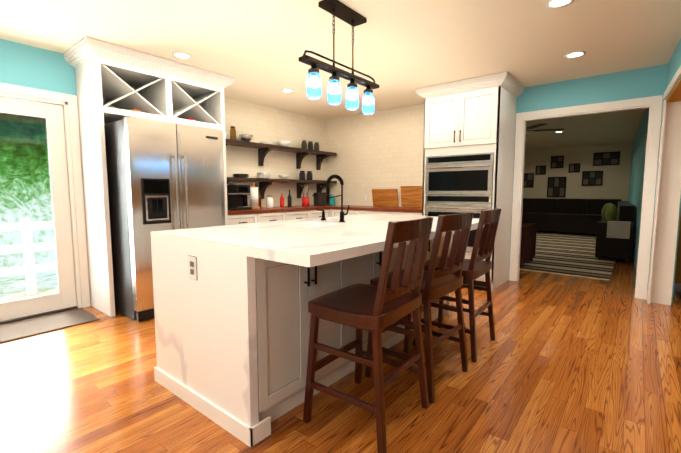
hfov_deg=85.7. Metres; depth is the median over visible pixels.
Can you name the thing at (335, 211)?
base cabinet
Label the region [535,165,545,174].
picture frame
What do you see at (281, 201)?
sauce bottle
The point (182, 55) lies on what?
recessed light
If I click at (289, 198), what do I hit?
bottle
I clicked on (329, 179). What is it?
faucet
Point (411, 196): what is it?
cutting board
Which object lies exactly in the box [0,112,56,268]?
trees
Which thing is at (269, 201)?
canister
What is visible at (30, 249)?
railing
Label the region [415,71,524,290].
tall cabinet
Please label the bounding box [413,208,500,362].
stool
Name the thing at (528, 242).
armchair
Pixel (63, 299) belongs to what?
exterior door
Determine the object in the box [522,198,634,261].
sectional sofa
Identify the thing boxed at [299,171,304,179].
canister
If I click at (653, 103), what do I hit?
door frame
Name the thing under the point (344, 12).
pendant light
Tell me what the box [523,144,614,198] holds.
wall
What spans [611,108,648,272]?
wall
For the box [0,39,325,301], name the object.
wall
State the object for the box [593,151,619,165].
picture frame
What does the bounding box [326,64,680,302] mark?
wall
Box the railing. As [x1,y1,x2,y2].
[0,218,56,294]
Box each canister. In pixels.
[266,195,272,207]
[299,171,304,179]
[307,171,312,179]
[330,194,334,204]
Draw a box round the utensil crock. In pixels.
[302,185,308,206]
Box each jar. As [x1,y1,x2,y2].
[230,126,235,139]
[301,140,306,148]
[308,141,312,149]
[314,142,318,150]
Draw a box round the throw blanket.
[606,221,630,238]
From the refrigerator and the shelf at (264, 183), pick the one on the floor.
the refrigerator
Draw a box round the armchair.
[520,207,536,267]
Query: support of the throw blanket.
on the sectional sofa
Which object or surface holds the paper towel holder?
on the base cabinet at (263, 214)
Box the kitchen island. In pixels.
[151,218,453,446]
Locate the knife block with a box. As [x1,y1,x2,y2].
[312,193,326,205]
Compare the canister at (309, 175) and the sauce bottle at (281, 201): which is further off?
the canister at (309, 175)
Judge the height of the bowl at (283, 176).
0.070 m
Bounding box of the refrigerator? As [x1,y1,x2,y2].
[104,116,224,321]
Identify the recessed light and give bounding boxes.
[172,52,191,58]
[281,88,293,92]
[545,0,573,7]
[564,51,585,57]
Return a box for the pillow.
[602,203,616,221]
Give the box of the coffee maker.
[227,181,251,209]
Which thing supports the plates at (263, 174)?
on the shelf at (264, 183)
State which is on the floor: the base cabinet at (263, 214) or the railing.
the base cabinet at (263, 214)
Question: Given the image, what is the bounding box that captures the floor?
[0,259,680,452]
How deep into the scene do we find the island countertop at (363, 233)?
2.18 m
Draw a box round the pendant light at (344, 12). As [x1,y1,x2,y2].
[299,0,378,114]
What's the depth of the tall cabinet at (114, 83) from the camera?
3.52 m
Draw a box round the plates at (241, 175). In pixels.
[233,174,248,177]
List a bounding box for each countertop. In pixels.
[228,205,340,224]
[310,222,434,245]
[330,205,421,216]
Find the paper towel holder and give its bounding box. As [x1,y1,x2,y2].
[249,183,259,208]
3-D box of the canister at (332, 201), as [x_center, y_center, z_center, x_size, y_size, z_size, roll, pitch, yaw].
[-0.149,-0.464,6.370,0.110,0.190,0.110,4,7,39]
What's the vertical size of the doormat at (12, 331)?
0.012 m
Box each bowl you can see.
[239,134,252,141]
[277,140,290,145]
[279,175,289,178]
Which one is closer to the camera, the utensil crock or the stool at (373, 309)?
the stool at (373, 309)
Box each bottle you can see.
[258,188,260,207]
[280,192,283,207]
[287,190,291,206]
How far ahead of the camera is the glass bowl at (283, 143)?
5.59 m
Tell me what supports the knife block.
on the base cabinet at (263, 214)
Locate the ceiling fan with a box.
[526,124,563,135]
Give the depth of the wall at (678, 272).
4.24 m
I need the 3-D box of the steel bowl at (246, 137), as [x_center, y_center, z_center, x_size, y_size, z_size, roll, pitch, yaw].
[-1.317,-1.219,5.115,0.200,0.100,0.200,4,7,39]
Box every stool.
[303,216,432,452]
[365,212,473,403]
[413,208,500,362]
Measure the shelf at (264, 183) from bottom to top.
0.300 m
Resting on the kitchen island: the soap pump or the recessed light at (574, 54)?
the soap pump
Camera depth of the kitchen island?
1.85 m
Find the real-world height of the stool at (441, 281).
1.034 m
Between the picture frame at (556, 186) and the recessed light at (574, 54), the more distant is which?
the picture frame at (556, 186)
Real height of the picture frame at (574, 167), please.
0.260 m
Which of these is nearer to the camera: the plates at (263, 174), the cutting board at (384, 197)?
the plates at (263, 174)
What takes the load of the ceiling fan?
hanging from the ceiling
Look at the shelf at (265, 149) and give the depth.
5.55 m
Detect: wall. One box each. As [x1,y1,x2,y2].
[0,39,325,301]
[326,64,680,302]
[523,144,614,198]
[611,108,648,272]
[650,39,680,304]
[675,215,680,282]
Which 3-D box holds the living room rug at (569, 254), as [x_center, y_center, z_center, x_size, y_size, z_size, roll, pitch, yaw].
[4.298,0.361,8.378,3.300,0.012,6.580,4,7,39]
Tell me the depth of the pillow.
6.65 m
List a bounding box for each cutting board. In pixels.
[372,189,398,206]
[400,186,422,206]
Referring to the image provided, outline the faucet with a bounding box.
[326,174,348,221]
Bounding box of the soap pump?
[316,209,325,220]
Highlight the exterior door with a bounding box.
[0,96,77,324]
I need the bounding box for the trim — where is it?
[647,66,680,303]
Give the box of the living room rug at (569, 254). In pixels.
[520,231,615,279]
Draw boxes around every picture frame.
[523,173,533,187]
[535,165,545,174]
[547,177,566,196]
[550,156,563,168]
[568,163,580,172]
[582,171,602,185]
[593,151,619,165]
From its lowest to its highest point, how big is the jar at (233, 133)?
0.190 m
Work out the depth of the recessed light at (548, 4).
2.51 m
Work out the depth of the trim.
3.65 m
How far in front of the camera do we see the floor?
2.13 m
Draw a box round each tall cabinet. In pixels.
[63,37,234,316]
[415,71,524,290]
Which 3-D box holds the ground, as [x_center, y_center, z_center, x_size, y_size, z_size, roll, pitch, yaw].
[-8.181,0.817,7.977,13.848,0.380,24.000,4,7,39]
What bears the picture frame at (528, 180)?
attached to the wall at (583, 155)
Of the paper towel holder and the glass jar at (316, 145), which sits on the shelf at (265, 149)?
the glass jar at (316, 145)
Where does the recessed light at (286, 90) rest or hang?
in the ceiling
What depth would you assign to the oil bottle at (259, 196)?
5.22 m
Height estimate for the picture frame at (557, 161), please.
0.360 m
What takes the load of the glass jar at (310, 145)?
on the shelf at (265, 149)
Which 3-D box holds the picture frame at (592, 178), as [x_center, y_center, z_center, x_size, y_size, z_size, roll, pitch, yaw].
[7.032,-1.347,10.255,0.480,0.410,0.022,4,7,39]
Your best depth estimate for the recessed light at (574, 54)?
3.44 m
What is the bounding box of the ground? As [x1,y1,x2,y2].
[0,270,58,302]
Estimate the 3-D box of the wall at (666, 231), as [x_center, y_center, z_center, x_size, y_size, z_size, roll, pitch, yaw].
[1.427,-0.165,1.049,0.196,2.440,6.723,4,7,35]
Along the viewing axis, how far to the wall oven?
4.40 m
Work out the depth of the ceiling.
3.13 m
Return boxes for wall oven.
[425,153,493,252]
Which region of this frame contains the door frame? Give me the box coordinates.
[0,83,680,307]
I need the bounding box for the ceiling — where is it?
[0,0,680,149]
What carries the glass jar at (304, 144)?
on the shelf at (265, 149)
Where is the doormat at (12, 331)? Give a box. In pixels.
[0,308,99,342]
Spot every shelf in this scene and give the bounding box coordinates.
[225,139,336,169]
[227,177,336,198]
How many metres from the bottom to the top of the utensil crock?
0.357 m
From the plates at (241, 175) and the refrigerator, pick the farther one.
the plates at (241, 175)
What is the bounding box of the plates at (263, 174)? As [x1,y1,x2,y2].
[257,172,270,177]

